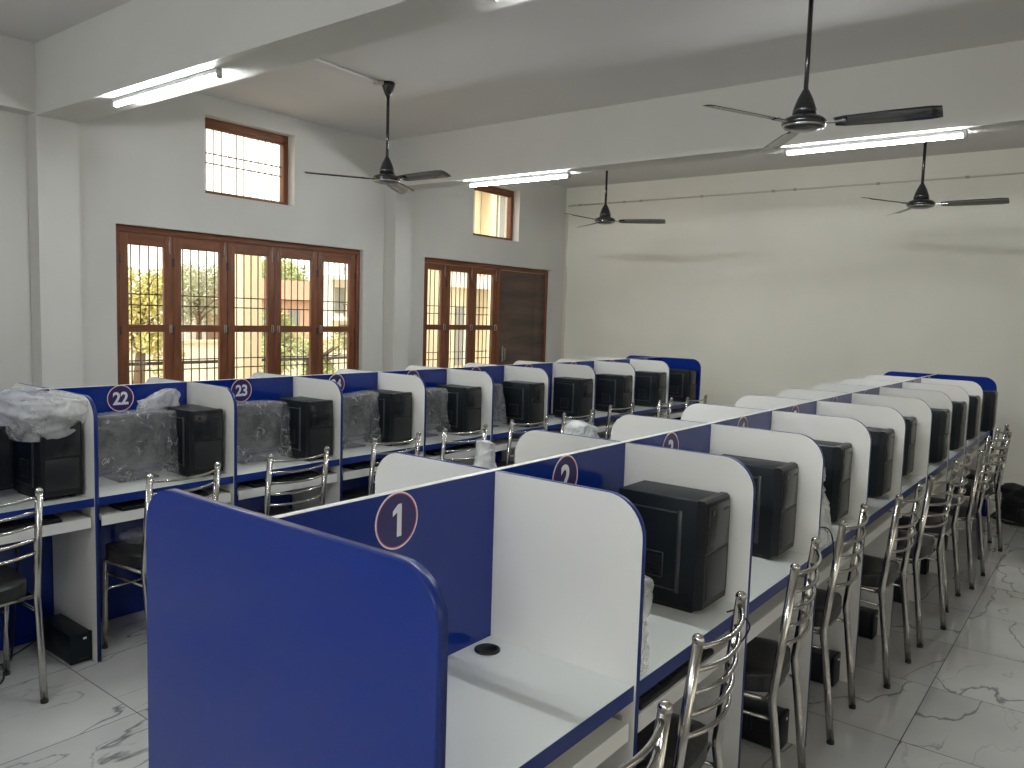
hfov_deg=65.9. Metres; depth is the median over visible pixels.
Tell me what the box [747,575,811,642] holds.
keyboard tray
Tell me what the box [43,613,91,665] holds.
box
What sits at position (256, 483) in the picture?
keyboard
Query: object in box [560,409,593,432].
dining chair
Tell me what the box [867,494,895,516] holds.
countertop
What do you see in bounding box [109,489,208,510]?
keyboard
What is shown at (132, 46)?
beam
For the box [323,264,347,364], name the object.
house
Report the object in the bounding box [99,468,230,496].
countertop
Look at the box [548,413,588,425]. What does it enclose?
countertop
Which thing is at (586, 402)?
grille
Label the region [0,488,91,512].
countertop
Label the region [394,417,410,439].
grille
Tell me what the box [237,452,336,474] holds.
countertop
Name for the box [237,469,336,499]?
keyboard tray
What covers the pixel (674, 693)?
keyboard tray
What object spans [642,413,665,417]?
keyboard tray
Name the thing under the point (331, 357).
railing
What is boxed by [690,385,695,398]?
grille
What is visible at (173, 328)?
window
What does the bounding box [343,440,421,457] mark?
countertop
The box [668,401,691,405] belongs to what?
countertop
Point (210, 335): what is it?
house
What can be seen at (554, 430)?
keyboard tray
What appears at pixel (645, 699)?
keyboard
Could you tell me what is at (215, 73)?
tube light
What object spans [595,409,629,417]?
countertop
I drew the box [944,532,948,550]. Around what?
box
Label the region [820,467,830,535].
plastic bag
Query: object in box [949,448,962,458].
countertop
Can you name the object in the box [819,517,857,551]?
countertop
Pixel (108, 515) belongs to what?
keyboard tray
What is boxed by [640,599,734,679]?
countertop
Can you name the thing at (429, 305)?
grille
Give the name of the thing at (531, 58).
ceiling
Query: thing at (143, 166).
wall
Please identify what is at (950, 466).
keyboard tray
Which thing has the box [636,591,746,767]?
dining chair
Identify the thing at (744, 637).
power cable
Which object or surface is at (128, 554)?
dining chair
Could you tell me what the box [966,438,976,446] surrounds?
countertop
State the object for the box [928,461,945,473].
countertop
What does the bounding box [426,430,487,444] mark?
countertop
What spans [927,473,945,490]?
keyboard tray
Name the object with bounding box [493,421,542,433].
countertop
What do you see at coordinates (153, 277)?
tree
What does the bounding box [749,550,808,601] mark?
countertop
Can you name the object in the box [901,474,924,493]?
countertop
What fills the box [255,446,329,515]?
dining chair
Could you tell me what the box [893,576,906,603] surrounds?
box
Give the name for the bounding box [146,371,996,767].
desks
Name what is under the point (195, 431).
computer tower
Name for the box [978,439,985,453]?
keyboard tray
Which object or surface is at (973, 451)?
keyboard tray
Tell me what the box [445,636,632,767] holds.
countertop
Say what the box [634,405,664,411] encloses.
countertop
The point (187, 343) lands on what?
wall
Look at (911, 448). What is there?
grille
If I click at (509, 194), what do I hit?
window
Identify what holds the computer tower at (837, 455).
on the desks at (450, 614)
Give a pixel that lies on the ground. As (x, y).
(150, 317)
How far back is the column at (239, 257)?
10.45 m
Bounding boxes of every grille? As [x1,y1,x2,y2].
[45,457,78,491]
[195,440,220,469]
[311,428,330,453]
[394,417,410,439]
[426,270,491,367]
[467,409,479,429]
[532,403,542,421]
[582,398,591,414]
[623,393,630,407]
[659,389,664,402]
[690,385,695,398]
[705,546,726,600]
[780,506,795,548]
[839,480,849,514]
[884,461,891,490]
[908,445,914,470]
[943,434,948,456]
[960,424,964,444]
[975,416,978,434]
[993,410,996,426]
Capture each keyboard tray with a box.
[0,510,90,544]
[99,487,230,525]
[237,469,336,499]
[342,466,377,479]
[425,443,475,458]
[493,434,523,451]
[545,713,628,767]
[548,428,560,432]
[594,419,617,432]
[638,629,741,732]
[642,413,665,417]
[670,408,684,418]
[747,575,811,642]
[816,537,854,586]
[864,510,892,546]
[899,490,923,518]
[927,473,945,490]
[947,459,962,478]
[967,448,976,459]
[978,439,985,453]
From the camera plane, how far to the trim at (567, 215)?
11.16 m
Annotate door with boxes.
[498,270,544,364]
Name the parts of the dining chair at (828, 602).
seat frame, seat, post, post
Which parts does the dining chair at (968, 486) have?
seat, seat frame, post, post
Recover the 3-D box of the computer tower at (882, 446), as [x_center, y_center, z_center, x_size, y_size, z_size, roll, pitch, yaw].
[1.779,0.391,4.056,0.300,0.341,0.172,6,6,38]
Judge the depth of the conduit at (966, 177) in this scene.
8.99 m
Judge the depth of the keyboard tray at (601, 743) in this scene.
1.77 m
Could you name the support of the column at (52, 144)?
attached to the wall at (143, 166)
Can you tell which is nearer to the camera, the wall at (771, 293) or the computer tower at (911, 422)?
the computer tower at (911, 422)
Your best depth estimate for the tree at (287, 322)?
15.90 m
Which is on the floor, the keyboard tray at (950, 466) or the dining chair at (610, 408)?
the dining chair at (610, 408)
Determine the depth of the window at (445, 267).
9.72 m
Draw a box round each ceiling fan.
[303,81,450,193]
[564,171,664,227]
[703,0,942,151]
[861,141,1008,215]
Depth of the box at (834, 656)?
3.54 m
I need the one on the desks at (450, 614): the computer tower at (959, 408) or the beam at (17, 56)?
the computer tower at (959, 408)
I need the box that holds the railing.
[129,356,346,380]
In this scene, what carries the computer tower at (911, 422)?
on the desks at (450, 614)
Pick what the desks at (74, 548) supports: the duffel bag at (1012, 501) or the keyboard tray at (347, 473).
the keyboard tray at (347, 473)
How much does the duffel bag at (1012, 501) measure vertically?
0.373 m
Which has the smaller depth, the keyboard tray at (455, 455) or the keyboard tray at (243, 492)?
the keyboard tray at (243, 492)
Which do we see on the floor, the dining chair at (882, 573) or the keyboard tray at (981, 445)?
the dining chair at (882, 573)
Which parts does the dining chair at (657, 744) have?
post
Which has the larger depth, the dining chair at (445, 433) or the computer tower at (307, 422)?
the dining chair at (445, 433)
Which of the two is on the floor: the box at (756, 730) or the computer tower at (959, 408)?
the box at (756, 730)
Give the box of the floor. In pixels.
[0,488,1023,767]
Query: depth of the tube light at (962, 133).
5.49 m
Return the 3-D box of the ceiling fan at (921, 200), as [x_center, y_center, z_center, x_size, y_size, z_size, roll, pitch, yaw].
[3.604,-1.874,6.617,1.009,0.786,1.165,5,6,36]
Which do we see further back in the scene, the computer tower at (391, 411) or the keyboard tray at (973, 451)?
the keyboard tray at (973, 451)
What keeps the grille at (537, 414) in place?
attached to the computer tower at (522, 401)
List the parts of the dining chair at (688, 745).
seat, post, post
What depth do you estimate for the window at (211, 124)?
7.26 m
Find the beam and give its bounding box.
[385,40,1023,189]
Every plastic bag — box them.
[0,388,69,439]
[138,389,180,411]
[473,440,496,468]
[563,420,598,437]
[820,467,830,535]
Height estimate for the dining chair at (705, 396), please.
0.879 m
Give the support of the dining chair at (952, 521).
on the floor
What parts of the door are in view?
handle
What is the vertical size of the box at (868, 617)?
0.135 m
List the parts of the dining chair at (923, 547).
seat frame, seat, post, post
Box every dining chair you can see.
[0,487,48,703]
[102,462,220,648]
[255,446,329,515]
[342,432,420,500]
[440,424,487,460]
[495,416,548,467]
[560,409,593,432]
[604,402,633,438]
[617,700,672,767]
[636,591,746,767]
[656,397,672,418]
[685,395,706,408]
[743,537,821,767]
[812,503,868,744]
[860,483,923,688]
[891,467,957,647]
[898,452,971,612]
[928,443,995,589]
[946,432,1011,559]
[966,424,1009,542]
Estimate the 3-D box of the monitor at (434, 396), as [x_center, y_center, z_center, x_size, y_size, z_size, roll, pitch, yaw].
[-0.646,0.202,5.513,0.180,0.320,0.410,6,6,38]
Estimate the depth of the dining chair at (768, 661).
2.54 m
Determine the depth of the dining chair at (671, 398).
7.26 m
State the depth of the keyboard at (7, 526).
3.31 m
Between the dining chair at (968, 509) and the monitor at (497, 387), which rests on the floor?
the dining chair at (968, 509)
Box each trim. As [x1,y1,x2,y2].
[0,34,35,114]
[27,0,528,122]
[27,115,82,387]
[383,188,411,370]
[561,213,568,358]
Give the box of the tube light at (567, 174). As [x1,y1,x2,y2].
[468,171,570,187]
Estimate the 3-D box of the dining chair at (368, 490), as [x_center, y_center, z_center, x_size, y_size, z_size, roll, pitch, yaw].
[-0.834,0.726,4.857,0.442,0.879,0.387,6,6,38]
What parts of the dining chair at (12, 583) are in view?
leg, seat, seat frame, post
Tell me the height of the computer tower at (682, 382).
0.341 m
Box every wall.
[0,92,566,390]
[129,339,343,383]
[564,148,1023,485]
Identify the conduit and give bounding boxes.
[313,58,383,86]
[568,172,1023,206]
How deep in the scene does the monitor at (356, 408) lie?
5.03 m
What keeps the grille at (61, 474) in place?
attached to the computer tower at (54, 466)
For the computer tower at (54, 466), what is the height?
0.341 m
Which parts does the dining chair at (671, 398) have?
post, post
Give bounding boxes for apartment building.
[437,190,504,367]
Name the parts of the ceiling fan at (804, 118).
blade, blade, motor, blade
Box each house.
[158,268,207,339]
[207,279,308,339]
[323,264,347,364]
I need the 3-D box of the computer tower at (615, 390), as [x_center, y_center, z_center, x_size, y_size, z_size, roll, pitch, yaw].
[0.937,0.084,7.280,0.300,0.341,0.172,5,6,36]
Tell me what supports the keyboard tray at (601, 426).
on the desks at (74, 548)
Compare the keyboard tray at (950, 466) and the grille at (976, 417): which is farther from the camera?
the grille at (976, 417)
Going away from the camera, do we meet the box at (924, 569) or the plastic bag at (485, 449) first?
the plastic bag at (485, 449)
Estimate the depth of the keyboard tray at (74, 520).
3.40 m
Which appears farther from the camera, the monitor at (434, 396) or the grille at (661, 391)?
the grille at (661, 391)
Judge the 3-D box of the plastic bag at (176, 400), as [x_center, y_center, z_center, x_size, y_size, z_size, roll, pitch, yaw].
[-1.810,0.079,4.044,0.098,0.111,0.225,6,6,38]
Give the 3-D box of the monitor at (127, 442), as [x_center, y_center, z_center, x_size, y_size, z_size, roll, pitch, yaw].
[-1.889,0.305,3.913,0.180,0.320,0.410,6,6,38]
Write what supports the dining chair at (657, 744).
on the floor
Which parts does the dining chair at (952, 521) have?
seat frame, seat, post, post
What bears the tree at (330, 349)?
on the ground
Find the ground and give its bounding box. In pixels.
[133,317,346,368]
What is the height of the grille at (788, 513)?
0.135 m
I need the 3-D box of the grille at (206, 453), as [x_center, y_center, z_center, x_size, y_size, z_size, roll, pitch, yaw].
[-1.528,0.358,3.972,0.003,0.135,0.140,6,6,39]
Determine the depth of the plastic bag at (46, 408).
3.35 m
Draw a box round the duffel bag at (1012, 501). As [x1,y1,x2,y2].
[990,483,1023,526]
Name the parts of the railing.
rail, post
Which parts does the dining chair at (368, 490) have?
seat, post, post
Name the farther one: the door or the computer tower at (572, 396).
the door
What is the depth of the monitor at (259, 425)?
4.46 m
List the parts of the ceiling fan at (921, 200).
blade, blade, motor, blade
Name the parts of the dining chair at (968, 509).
seat, post, post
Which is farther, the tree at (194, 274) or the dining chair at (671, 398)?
the tree at (194, 274)
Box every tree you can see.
[128,266,185,383]
[159,257,217,339]
[262,258,308,281]
[262,307,307,373]
[292,332,346,374]
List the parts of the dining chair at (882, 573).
seat frame, seat, post, post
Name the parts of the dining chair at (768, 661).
seat frame, seat, post, post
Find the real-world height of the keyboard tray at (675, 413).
0.049 m
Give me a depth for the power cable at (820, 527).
3.07 m
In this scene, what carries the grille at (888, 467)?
attached to the computer tower at (882, 446)
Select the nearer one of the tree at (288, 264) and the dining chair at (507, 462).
the dining chair at (507, 462)
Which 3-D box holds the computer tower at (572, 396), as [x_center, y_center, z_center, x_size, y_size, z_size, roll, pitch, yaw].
[0.520,0.118,6.743,0.300,0.341,0.172,6,6,39]
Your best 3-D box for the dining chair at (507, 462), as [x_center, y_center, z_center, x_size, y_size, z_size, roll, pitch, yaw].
[-0.007,0.664,5.849,0.387,0.879,0.442,-3,7,-44]
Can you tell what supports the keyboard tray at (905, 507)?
on the desks at (450, 614)
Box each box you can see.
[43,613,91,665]
[742,696,789,750]
[810,647,840,686]
[858,606,877,639]
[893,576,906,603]
[920,556,929,574]
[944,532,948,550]
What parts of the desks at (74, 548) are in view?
panel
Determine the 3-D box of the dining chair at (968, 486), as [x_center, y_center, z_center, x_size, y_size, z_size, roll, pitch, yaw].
[3.323,0.772,5.751,0.387,0.879,0.442,-2,6,-38]
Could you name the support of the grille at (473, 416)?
attached to the computer tower at (461, 404)
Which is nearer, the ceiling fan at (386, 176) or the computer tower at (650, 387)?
the ceiling fan at (386, 176)
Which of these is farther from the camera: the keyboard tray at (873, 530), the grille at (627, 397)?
the grille at (627, 397)
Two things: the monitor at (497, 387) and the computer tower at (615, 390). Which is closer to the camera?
the monitor at (497, 387)
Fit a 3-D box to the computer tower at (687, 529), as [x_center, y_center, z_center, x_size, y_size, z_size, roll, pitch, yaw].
[0.495,0.495,2.436,0.300,0.341,0.172,6,6,38]
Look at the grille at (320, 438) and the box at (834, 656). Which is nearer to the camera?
the box at (834, 656)
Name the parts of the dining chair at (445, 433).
post, post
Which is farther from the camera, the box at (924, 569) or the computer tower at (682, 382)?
the computer tower at (682, 382)
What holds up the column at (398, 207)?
attached to the wall at (143, 166)
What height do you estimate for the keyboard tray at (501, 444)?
0.049 m
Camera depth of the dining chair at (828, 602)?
3.08 m
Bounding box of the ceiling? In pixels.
[0,0,1023,187]
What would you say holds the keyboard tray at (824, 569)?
on the desks at (450, 614)
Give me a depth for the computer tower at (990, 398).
6.61 m
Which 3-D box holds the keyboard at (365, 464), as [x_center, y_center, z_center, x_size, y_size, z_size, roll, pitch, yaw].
[-0.850,0.483,4.898,0.130,0.026,0.430,6,6,38]
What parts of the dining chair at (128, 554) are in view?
leg, seat frame, seat, post, post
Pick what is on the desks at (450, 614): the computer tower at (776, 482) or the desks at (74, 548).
the computer tower at (776, 482)
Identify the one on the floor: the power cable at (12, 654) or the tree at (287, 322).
the power cable at (12, 654)
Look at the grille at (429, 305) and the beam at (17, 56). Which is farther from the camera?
the grille at (429, 305)
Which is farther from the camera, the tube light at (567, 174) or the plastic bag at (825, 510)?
the tube light at (567, 174)
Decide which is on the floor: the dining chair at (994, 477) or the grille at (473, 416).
the dining chair at (994, 477)
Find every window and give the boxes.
[116,224,359,384]
[205,117,287,204]
[423,257,547,367]
[473,185,513,240]
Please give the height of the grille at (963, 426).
0.135 m
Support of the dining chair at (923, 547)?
on the floor
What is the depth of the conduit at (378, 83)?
5.93 m
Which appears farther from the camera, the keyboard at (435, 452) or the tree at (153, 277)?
the tree at (153, 277)
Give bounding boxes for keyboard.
[0,514,61,532]
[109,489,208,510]
[240,470,319,487]
[343,458,382,469]
[425,444,475,455]
[639,648,713,709]
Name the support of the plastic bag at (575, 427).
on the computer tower
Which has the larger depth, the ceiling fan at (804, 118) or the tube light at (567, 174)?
the tube light at (567, 174)
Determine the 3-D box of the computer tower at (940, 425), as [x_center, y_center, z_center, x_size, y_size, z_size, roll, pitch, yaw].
[2.653,0.324,5.120,0.300,0.341,0.172,6,6,37]
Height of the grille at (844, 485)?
0.135 m
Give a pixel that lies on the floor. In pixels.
(959, 700)
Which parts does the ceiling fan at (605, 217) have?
blade, motor, blade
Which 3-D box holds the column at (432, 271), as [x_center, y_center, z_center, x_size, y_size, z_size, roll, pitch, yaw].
[-1.323,-1.778,12.509,0.340,5.000,0.330,6,6,38]
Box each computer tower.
[12,415,82,500]
[163,404,222,476]
[278,396,332,460]
[362,389,411,445]
[435,384,481,433]
[501,380,544,426]
[553,377,592,419]
[595,374,632,412]
[619,480,730,612]
[634,371,666,406]
[669,368,696,402]
[722,454,798,558]
[813,439,852,523]
[867,427,894,497]
[902,416,916,475]
[929,408,950,463]
[949,401,966,450]
[966,395,980,439]
[980,390,997,431]
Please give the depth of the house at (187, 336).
33.56 m
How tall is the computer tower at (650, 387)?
0.341 m
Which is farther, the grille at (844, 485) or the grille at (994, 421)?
the grille at (994, 421)
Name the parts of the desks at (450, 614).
panel, panel, panel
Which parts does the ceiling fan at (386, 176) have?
blade, motor, blade, blade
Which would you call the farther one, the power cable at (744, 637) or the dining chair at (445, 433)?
the dining chair at (445, 433)
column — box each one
[235,254,261,378]
[426,269,438,366]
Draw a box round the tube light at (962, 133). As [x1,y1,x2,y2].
[784,129,967,155]
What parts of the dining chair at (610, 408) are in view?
post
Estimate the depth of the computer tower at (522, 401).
6.13 m
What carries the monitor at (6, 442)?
on the desks at (74, 548)
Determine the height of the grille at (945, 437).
0.135 m
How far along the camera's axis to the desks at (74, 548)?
4.10 m
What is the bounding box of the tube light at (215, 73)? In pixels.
[112,68,221,107]
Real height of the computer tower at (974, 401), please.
0.341 m
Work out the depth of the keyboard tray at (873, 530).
3.77 m
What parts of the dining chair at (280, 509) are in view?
post, seat, post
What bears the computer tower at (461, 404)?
on the desks at (74, 548)
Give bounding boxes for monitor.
[0,425,13,488]
[98,411,169,482]
[237,402,281,463]
[343,394,370,449]
[426,389,441,436]
[493,384,500,426]
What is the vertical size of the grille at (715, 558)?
0.135 m
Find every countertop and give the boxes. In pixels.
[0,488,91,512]
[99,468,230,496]
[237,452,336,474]
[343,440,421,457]
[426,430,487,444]
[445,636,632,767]
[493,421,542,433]
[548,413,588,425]
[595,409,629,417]
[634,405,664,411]
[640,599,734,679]
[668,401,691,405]
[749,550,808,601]
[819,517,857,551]
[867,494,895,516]
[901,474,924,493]
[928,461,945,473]
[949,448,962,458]
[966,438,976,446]
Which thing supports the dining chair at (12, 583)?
on the floor
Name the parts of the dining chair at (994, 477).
seat, post, post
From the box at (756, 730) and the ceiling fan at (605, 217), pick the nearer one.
the box at (756, 730)
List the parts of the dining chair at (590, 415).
post, post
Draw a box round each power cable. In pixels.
[0,542,35,683]
[727,609,750,642]
[820,527,833,582]
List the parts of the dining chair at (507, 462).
seat, post, post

